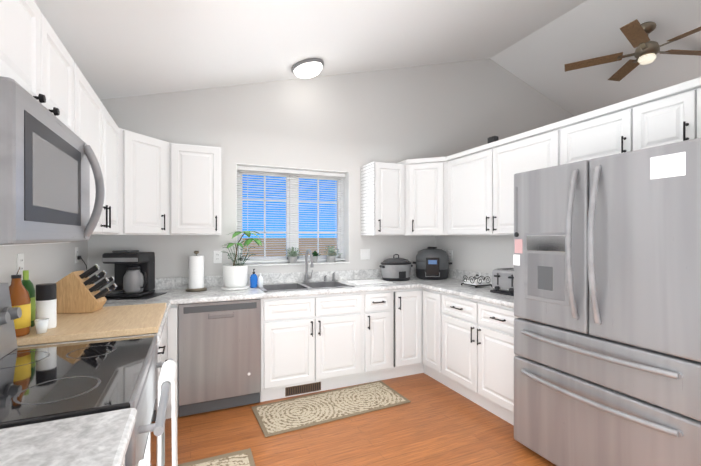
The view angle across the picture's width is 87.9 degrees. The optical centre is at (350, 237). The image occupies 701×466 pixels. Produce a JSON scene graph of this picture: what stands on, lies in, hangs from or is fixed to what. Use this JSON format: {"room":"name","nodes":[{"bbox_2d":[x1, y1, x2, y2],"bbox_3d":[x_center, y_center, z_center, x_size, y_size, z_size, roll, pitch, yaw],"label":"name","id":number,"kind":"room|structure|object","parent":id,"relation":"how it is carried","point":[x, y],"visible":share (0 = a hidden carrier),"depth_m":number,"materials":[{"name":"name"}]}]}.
{"room":"kitchen","nodes":[
{"label":"kitchen","id":0,"kind":"room"},
{"bbox_2d":[0,241,87,303],"bbox_3d":[-0.873,0.103,-0.197,0.190,2.550,6.930,0,0,-24],"label":"wall","id":1,"kind":"structure","parent":0,"point":[49,263],"depth_m":2.12,"materials":[{"name":"white paint"}]},
{"bbox_2d":[17,253,23,275],"bbox_3d":[-1.646,0.140,1.817,0.008,0.116,0.072,0,0,-24],"label":"electrical outlet","id":2,"kind":"object","parent":1,"relation":"attached to","point":[20,260],"visible":0.77,"depth_m":1.81,"materials":[{"name":"white plastic"}]},
{"bbox_2d":[0,0,47,108],"bbox_3d":[-1.115,-0.592,0.993,0.317,0.365,0.383,0,0,-24],"label":"upper cabinet","id":3,"kind":"object","parent":1,"relation":"attached to","point":[23,27],"depth_m":1.12,"materials":[{"name":"white paint"}]},
{"bbox_2d":[0,76,104,245],"bbox_3d":[-1.132,-0.190,1.194,0.443,0.429,0.759,0,0,-24],"label":"over-the-range microwave","id":4,"kind":"object","parent":3,"relation":"attached to","point":[48,158],"visible":1,"depth_m":1.07,"materials":[{"name":"grey metal"}]},
{"bbox_2d":[48,23,79,137],"bbox_3d":[-1.268,-0.592,1.343,0.317,0.365,0.383,0,0,-24],"label":"upper cabinet","id":5,"kind":"object","parent":1,"relation":"attached to","point":[63,73],"depth_m":1.44,"materials":[{"name":"white paint"}]},
{"bbox_2d":[75,247,77,262],"bbox_3d":[-2.036,0.133,2.705,0.008,0.116,0.072,0,0,-24],"label":"electrical outlet","id":6,"kind":"object","parent":1,"relation":"attached to","point":[76,254],"visible":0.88,"depth_m":2.69,"materials":[{"name":"white plastic"}]},
{"bbox_2d":[80,71,107,234],"bbox_3d":[-1.454,-0.395,1.767,0.317,0.760,0.542,0,0,-24],"label":"upper cabinet","id":7,"kind":"object","parent":1,"relation":"attached to","point":[93,114],"depth_m":1.93,"materials":[{"name":"white paint"}]},
{"bbox_2d":[108,113,119,234],"bbox_3d":[-1.671,-0.396,2.263,0.317,0.760,0.540,0,0,-24],"label":"upper cabinet","id":8,"kind":"object","parent":1,"relation":"attached to","point":[113,130],"depth_m":2.38,"materials":[{"name":"white paint"}]},
{"bbox_2d":[120,128,171,234],"bbox_3d":[-1.766,-0.397,2.853,0.617,0.760,0.617,0,0,-24],"label":"upper cabinet","id":9,"kind":"object","parent":1,"relation":"attached to","point":[153,186],"depth_m":2.76,"materials":[{"name":"white paint"}]},
{"bbox_2d":[88,58,574,279],"bbox_3d":[1.531,-0.605,4.742,8.560,3.950,0.190,0,0,-24],"label":"wall","id":10,"kind":"structure","parent":0,"point":[351,123],"depth_m":3.90,"materials":[{"name":"white paint"}]},
{"bbox_2d":[172,143,221,234],"bbox_3d":[-1.358,-0.398,3.195,0.405,0.760,0.317,0,0,-24],"label":"upper cabinet","id":11,"kind":"object","parent":10,"relation":"attached to","point":[196,169],"depth_m":3.05,"materials":[{"name":"white paint"}]},
{"bbox_2d":[213,251,221,262],"bbox_3d":[-1.250,0.187,3.416,0.072,0.116,0.008,0,0,-24],"label":"electrical outlet","id":12,"kind":"object","parent":10,"relation":"attached to","point":[217,256],"visible":1,"depth_m":3.41,"materials":[{"name":"white plastic"}]},
{"bbox_2d":[236,163,349,265],"bbox_3d":[-0.588,-0.214,3.798,1.180,0.990,0.210,0,0,-24],"label":"window","id":13,"kind":"structure","parent":10,"relation":"in","point":[343,238],"depth_m":3.85,"materials":[{"name":"white plastic"}]},
{"bbox_2d":[237,166,344,262],"bbox_3d":[-0.595,-0.224,3.814,1.162,0.954,0.040,0,0,-24],"label":"window blinds","id":14,"kind":"object","parent":13,"relation":"attached to","point":[246,169],"visible":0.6,"depth_m":3.79,"materials":[{"name":"white plastic"}]},
{"bbox_2d":[285,247,302,262],"bbox_3d":[-0.573,0.182,3.716,0.195,0.171,0.154,0,0,-24],"label":"potted plant","id":15,"kind":"object","parent":13,"relation":"on","point":[292,256],"visible":1,"depth_m":3.71,"materials":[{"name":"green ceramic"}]},
{"bbox_2d":[312,251,318,262],"bbox_3d":[-0.367,0.205,3.820,0.118,0.125,0.093,0,0,-24],"label":"potted plant","id":16,"kind":"object","parent":13,"relation":"on","point":[315,254],"visible":0.92,"depth_m":3.81,"materials":[{"name":"grey ceramic"}]},
{"bbox_2d":[324,245,341,261],"bbox_3d":[-0.195,0.173,3.885,0.211,0.189,0.158,0,0,-24],"label":"potted plant","id":17,"kind":"object","parent":13,"relation":"on","point":[331,256],"visible":1,"depth_m":3.88,"materials":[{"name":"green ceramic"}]},
{"bbox_2d":[361,249,369,259],"bbox_3d":[0.166,0.191,4.035,0.118,0.116,0.010,0,0,-24],"label":"switch plate","id":18,"kind":"object","parent":10,"relation":"attached to","point":[365,254],"visible":1,"depth_m":4.03,"materials":[{"name":"white plastic"}]},
{"bbox_2d":[361,161,404,234],"bbox_3d":[0.352,-0.399,3.945,0.380,0.760,0.317,0,0,-24],"label":"upper cabinet","id":19,"kind":"object","parent":10,"relation":"attached to","point":[382,183],"depth_m":3.81,"materials":[{"name":"white paint"}]},
{"bbox_2d":[164,373,555,465],"bbox_3d":[2.922,1.415,1.572,8.560,0.080,7.120,0,0,-24],"label":"floor","id":20,"kind":"structure","parent":0,"point":[433,422],"depth_m":2.49,"materials":[{"name":"brown wood"}]},
{"bbox_2d":[0,283,173,465],"bbox_3d":[-1.001,0.780,1.249,0.684,1.190,0.756,0,0,-24],"label":"range","id":21,"kind":"object","parent":20,"relation":"on","point":[40,384],"visible":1,"depth_m":1.21,"materials":[{"name":"black glass"}]},
{"bbox_2d":[137,459,147,465],"bbox_3d":[-0.500,0.776,0.857,0.023,0.400,0.200,0,0,-24],"label":"towel","id":22,"kind":"object","parent":21,"relation":"hanging from","point":[143,462],"visible":1,"depth_m":0.93,"materials":[{"name":"white fabric"}]},
{"bbox_2d":[158,360,177,465],"bbox_3d":[-0.758,0.811,1.514,0.063,0.529,0.220,0,0,-24],"label":"towel","id":23,"kind":"object","parent":21,"relation":"hanging from","point":[169,371],"visible":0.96,"depth_m":1.44,"materials":[{"name":"white fabric"}]},
{"bbox_2d":[156,322,165,382],"bbox_3d":[-1.314,0.939,1.825,0.617,0.870,0.534,0,0,-24],"label":"base cabinet","id":24,"kind":"object","parent":20,"relation":"on","point":[162,349],"depth_m":2.20,"materials":[{"name":"white paint"}]},
{"bbox_2d":[166,318,166,360],"bbox_3d":[-1.535,0.939,2.329,0.617,0.870,0.566,0,0,-24],"label":"base cabinet","id":25,"kind":"object","parent":20,"relation":"on","point":[166,318],"depth_m":2.63,"materials":[{"name":"white paint"}]},
{"bbox_2d":[0,408,136,465],"bbox_3d":[-0.350,0.437,-0.342,0.644,0.138,2.666,0,0,-24],"label":"countertop","id":26,"kind":"structure","parent":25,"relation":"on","point":[100,439],"depth_m":0.83,"materials":[{"name":"stone"}]},
{"bbox_2d":[17,284,175,347],"bbox_3d":[-1.394,0.433,2.060,0.660,0.138,1.036,0,0,-24],"label":"countertop","id":27,"kind":"structure","parent":25,"relation":"on","point":[169,298],"depth_m":2.58,"materials":[{"name":"stone"}]},
{"bbox_2d":[16,303,165,345],"bbox_3d":[-1.343,0.447,1.953,0.595,0.032,0.695,0,0,-24],"label":"cutting board","id":28,"kind":"object","parent":27,"relation":"on","point":[117,321],"visible":0.77,"depth_m":1.79,"materials":[{"name":"brown wood"}]},
{"bbox_2d":[9,267,30,336],"bbox_3d":[-1.466,0.280,1.596,0.096,0.300,0.096,0,0,-24],"label":"oil bottle","id":29,"kind":"object","parent":28,"relation":"on","point":[19,296],"visible":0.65,"depth_m":1.58,"materials":[{"name":"orange glass"}]},
{"bbox_2d":[22,270,34,326],"bbox_3d":[-1.555,0.295,1.742,0.070,0.270,0.070,0,0,-24],"label":"oil bottle","id":30,"kind":"object","parent":28,"relation":"on","point":[27,283],"visible":0.4,"depth_m":1.74,"materials":[{"name":"green glass"}]},
{"bbox_2d":[34,318,48,333],"bbox_3d":[-1.388,0.400,1.635,0.052,0.060,0.052,0,0,-24],"label":"shot glass","id":31,"kind":"object","parent":28,"relation":"on","point":[41,325],"visible":1,"depth_m":1.62,"materials":[{"name":"white"}]},
{"bbox_2d":[36,283,56,328],"bbox_3d":[-1.439,0.326,1.720,0.077,0.207,0.075,0,0,-24],"label":"grinder","id":32,"kind":"object","parent":28,"relation":"on","point":[46,300],"visible":0.75,"depth_m":1.70,"materials":[{"name":"white plastic"}]},
{"bbox_2d":[56,264,116,313],"bbox_3d":[-1.531,0.292,2.106,0.325,0.274,0.110,0,0,-10],"label":"knife block","id":33,"kind":"object","parent":28,"relation":"on","point":[79,292],"visible":0.98,"depth_m":2.06,"materials":[{"name":"brown wood"}]},
{"bbox_2d":[94,268,463,303],"bbox_3d":[-0.439,0.431,3.409,3.494,0.138,0.667,0,0,-24],"label":"countertop","id":34,"kind":"structure","parent":25,"relation":"on","point":[214,293],"depth_m":3.33,"materials":[{"name":"stone"}]},
{"bbox_2d":[106,292,166,299],"bbox_3d":[-1.710,0.459,2.843,0.400,0.004,0.310,0,0,-2],"label":"mat","id":35,"kind":"object","parent":34,"relation":"on","point":[149,296],"visible":0.35,"depth_m":2.75,"materials":[{"name":"grey plastic"}]},
{"bbox_2d":[102,250,154,297],"bbox_3d":[-1.722,0.281,2.867,0.308,0.350,0.262,0,0,-2],"label":"coffee maker","id":36,"kind":"object","parent":35,"relation":"on","point":[134,273],"visible":1,"depth_m":2.80,"materials":[{"name":"grey plastic"}]},
{"bbox_2d":[185,251,206,291],"bbox_3d":[-1.333,0.289,3.144,0.176,0.344,0.176,0,0,-24],"label":"paper towel holder","id":37,"kind":"object","parent":34,"relation":"on","point":[196,272],"visible":1,"depth_m":3.09,"materials":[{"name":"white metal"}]},
{"bbox_2d":[221,231,261,289],"bbox_3d":[-0.966,0.203,3.276,0.407,0.516,0.350,0,0,-24],"label":"potted plant","id":38,"kind":"object","parent":34,"relation":"on","point":[234,276],"visible":1,"depth_m":3.19,"materials":[{"name":"white ceramic"}]},
{"bbox_2d":[250,269,256,287],"bbox_3d":[-0.883,0.374,3.320,0.066,0.172,0.066,0,0,-24],"label":"soap bottle","id":39,"kind":"object","parent":34,"relation":"on","point":[253,280],"visible":1,"depth_m":3.29,"materials":[{"name":"blue plastic"}]},
{"bbox_2d":[258,273,262,286],"bbox_3d":[-0.832,0.398,3.364,0.048,0.125,0.048,0,0,-24],"label":"soap bottle","id":40,"kind":"object","parent":34,"relation":"on","point":[260,280],"visible":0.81,"depth_m":3.35,"materials":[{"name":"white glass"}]},
{"bbox_2d":[257,280,354,291],"bbox_3d":[-0.438,0.550,3.433,0.830,0.192,0.480,0,0,-24],"label":"sink","id":41,"kind":"object","parent":34,"relation":"in","point":[298,286],"visible":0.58,"depth_m":3.53,"materials":[{"name":"silver metal"}]},
{"bbox_2d":[303,249,334,282],"bbox_3d":[-0.283,0.284,3.633,0.338,0.337,0.232,0,0,-24],"label":"faucet","id":42,"kind":"object","parent":34,"relation":"on","point":[306,278],"visible":1,"depth_m":3.64,"materials":[{"name":"silver metal"}]},
{"bbox_2d":[346,279,392,284],"bbox_3d":[0.189,0.456,3.708,0.390,0.007,0.290,0,0,-24],"label":"cutting board","id":43,"kind":"object","parent":34,"relation":"on","point":[372,281],"visible":1,"depth_m":3.71,"materials":[{"name":"white plastic"}]},
{"bbox_2d":[379,254,412,280],"bbox_3d":[0.494,0.319,3.922,0.376,0.281,0.265,0,0,-24],"label":"slow cooker","id":44,"kind":"object","parent":34,"relation":"on","point":[396,269],"visible":1,"depth_m":3.81,"materials":[{"name":"grey metal"}]},
{"bbox_2d":[413,247,451,279],"bbox_3d":[0.915,0.283,4.058,0.364,0.352,0.374,0,0,-24],"label":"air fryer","id":45,"kind":"object","parent":34,"relation":"on","point":[432,263],"visible":1,"depth_m":3.92,"materials":[{"name":"grey plastic"}]},
{"bbox_2d":[166,304,178,418],"bbox_3d":[-1.734,0.938,2.870,0.688,0.870,0.617,0,0,-24],"label":"base cabinet","id":46,"kind":"object","parent":20,"relation":"on","point":[172,317],"depth_m":2.71,"materials":[{"name":"white paint"}]},
{"bbox_2d":[178,299,260,416],"bbox_3d":[-1.128,0.932,3.115,0.610,0.856,0.601,0,0,-24],"label":"dishwasher","id":47,"kind":"object","parent":46,"relation":"in","point":[219,355],"visible":1,"depth_m":2.84,"materials":[{"name":"grey metal"}]},
{"bbox_2d":[178,448,254,465],"bbox_3d":[-0.515,1.370,1.430,0.500,0.008,1.800,0,0,-24],"label":"rug","id":48,"kind":"object","parent":20,"relation":"on","point":[244,457],"visible":1,"depth_m":2.22,"materials":[{"name":"beige fabric"}]},
{"bbox_2d":[260,300,361,401],"bbox_3d":[-0.434,1.022,3.440,0.883,0.700,0.617,0,0,-24],"label":"base cabinet","id":49,"kind":"object","parent":20,"relation":"on","point":[332,341],"depth_m":3.14,"materials":[{"name":"white paint"}]},
{"bbox_2d":[285,382,320,395],"bbox_3d":[-0.409,1.322,3.169,0.320,0.076,0.007,0,0,-24],"label":"air vent","id":50,"kind":"object","parent":49,"relation":"attached to","point":[301,389],"visible":1,"depth_m":3.16,"materials":[{"name":"brown metal"}]},
{"bbox_2d":[251,381,410,437],"bbox_3d":[-0.148,1.367,2.972,1.210,0.008,0.490,0,0,-26],"label":"rug","id":51,"kind":"object","parent":20,"relation":"on","point":[284,416],"visible":1,"depth_m":2.93,"materials":[{"name":"beige fabric"}]},
{"bbox_2d":[334,289,397,383],"bbox_3d":[0.133,0.936,3.688,0.380,0.870,0.617,0,0,-24],"label":"base cabinet","id":52,"kind":"object","parent":20,"relation":"on","point":[379,308],"depth_m":3.41,"materials":[{"name":"white paint"}]},
{"bbox_2d":[398,288,423,376],"bbox_3d":[0.434,0.936,3.820,0.327,0.870,0.617,0,0,-24],"label":"base cabinet","id":53,"kind":"object","parent":20,"relation":"on","point":[410,301],"depth_m":3.56,"materials":[{"name":"white paint"}]},
{"bbox_2d":[422,288,437,380],"bbox_3d":[1.048,0.936,3.602,0.617,0.870,0.308,0,0,-24],"label":"base cabinet","id":54,"kind":"object","parent":20,"relation":"on","point":[429,352],"depth_m":3.49,"materials":[{"name":"white paint"}]},
{"bbox_2d":[424,270,513,307],"bbox_3d":[1.240,0.431,3.129,0.644,0.138,1.195,0,0,-24],"label":"countertop","id":55,"kind":"structure","parent":54,"relation":"on","point":[452,285],"depth_m":3.27,"materials":[{"name":"stone"}]},
{"bbox_2d":[461,274,491,287],"bbox_3d":[1.184,0.405,3.418,0.206,0.110,0.205,0,0,-24],"label":"napkin holder","id":56,"kind":"object","parent":55,"relation":"on","point":[475,282],"visible":0.96,"depth_m":3.36,"materials":[{"name":"grey metal"}]},
{"bbox_2d":[490,268,513,295],"bbox_3d":[1.342,0.363,2.983,0.290,0.196,0.280,0,0,-32],"label":"toaster","id":57,"kind":"object","parent":55,"relation":"on","point":[502,280],"visible":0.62,"depth_m":2.94,"materials":[{"name":"grey metal"}]},
{"bbox_2d":[438,292,518,424],"bbox_3d":[1.301,0.937,3.024,0.617,0.870,0.953,0,0,-24],"label":"base cabinet","id":58,"kind":"object","parent":20,"relation":"on","point":[468,349],"depth_m":2.91,"materials":[{"name":"white paint"}]},
{"bbox_2d":[513,138,700,465],"bbox_3d":[1.575,0.479,2.077,0.842,1.790,0.980,0,0,-24],"label":"refrigerator","id":59,"kind":"object","parent":20,"relation":"on","point":[607,303],"visible":1,"depth_m":1.83,"materials":[{"name":"grey metal"}]},
{"bbox_2d":[34,0,700,115],"bbox_3d":[2.922,-1.756,1.567,8.560,1.400,7.120,0,0,-24],"label":"ceiling","id":60,"kind":"structure","parent":0,"point":[120,48],"depth_m":3.18,"materials":[{"name":"white paint"}]},
{"bbox_2d":[291,58,323,77],"bbox_3d":[-0.404,-1.589,3.439,0.308,0.150,0.316,0,0,-24],"label":"flush ceiling light","id":61,"kind":"object","parent":60,"relation":"attached to","point":[308,68],"visible":1,"depth_m":3.35,"materials":[{"name":"white glass"}]},
{"bbox_2d":[565,19,700,80],"bbox_3d":[3.023,-1.957,3.644,1.407,0.392,1.347,0,0,-24],"label":"ceiling fan","id":62,"kind":"object","parent":60,"relation":"hanging from","point":[636,33],"visible":1,"depth_m":3.66,"materials":[{"name":"brown wood"}]},
{"bbox_2d":[435,235,513,273],"bbox_3d":[1.662,0.250,3.125,0.130,2.245,2.880,0,0,-24],"label":"wall","id":63,"kind":"structure","parent":0,"point":[489,254],"depth_m":3.75,"materials":[{"name":"white paint"}]},
{"bbox_2d":[404,157,444,234],"bbox_3d":[0.868,-0.421,4.008,0.617,0.805,0.617,0,0,-24],"label":"upper cabinet","id":64,"kind":"object","parent":63,"relation":"attached to","point":[424,177],"depth_m":3.80,"materials":[{"name":"white paint"}]},
{"bbox_2d":[448,250,452,259],"bbox_3d":[1.141,0.206,4.152,0.008,0.116,0.072,0,0,-24],"label":"electrical outlet","id":65,"kind":"object","parent":63,"relation":"attached to","point":[450,253],"visible":0.94,"depth_m":4.15,"materials":[{"name":"white plastic"}]},
{"bbox_2d":[445,143,488,234],"bbox_3d":[1.253,-0.420,3.504,0.317,0.805,0.615,0,0,-24],"label":"upper cabinet","id":66,"kind":"object","parent":63,"relation":"attached to","point":[469,192],"depth_m":3.44,"materials":[{"name":"white paint"}]},
{"bbox_2d":[488,136,498,142],"bbox_3d":[1.257,-0.854,3.207,0.055,0.058,0.080,0,0,-24],"label":"speaker","id":67,"kind":"object","parent":66,"relation":"on","point":[493,139],"visible":0.6,"depth_m":3.18},
{"bbox_2d":[489,121,560,234],"bbox_3d":[1.503,-0.419,2.934,0.317,0.805,0.630,0,0,-24],"label":"upper cabinet","id":68,"kind":"object","parent":63,"relation":"attached to","point":[538,148],"depth_m":2.97,"materials":[{"name":"white paint"}]},
{"bbox_2d":[561,100,628,164],"bbox_3d":[1.722,-0.639,2.434,0.317,0.364,0.460,0,0,-24],"label":"upper cabinet","id":69,"kind":"object","parent":63,"relation":"attached to","point":[604,131],"depth_m":2.35,"materials":[{"name":"white paint"}]},
{"bbox_2d":[629,81,688,151],"bbox_3d":[1.874,-0.638,2.086,0.317,0.364,0.300,0,0,-24],"label":"upper cabinet","id":70,"kind":"object","parent":63,"relation":"attached to","point":[660,117],"depth_m":2.03,"materials":[{"name":"white paint"}]},
{"bbox_2d":[689,77,700,139],"bbox_3d":[1.983,-0.638,1.839,0.317,0.364,0.240,0,0,-24],"label":"upper cabinet","id":71,"kind":"object","parent":63,"relation":"attached to","point":[695,84],"depth_m":1.89,"materials":[{"name":"white paint"}]},
{"label":"outside","id":72,"kind":"structure","parent":0,"visible":0},
{"bbox_2d":[242,238,336,257],"bbox_3d":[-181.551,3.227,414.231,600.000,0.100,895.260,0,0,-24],"label":"field","id":73,"kind":"structure","parent":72,"point":[283,246],"depth_m":141.06,"materials":[{"name":"plant"}]}
]}

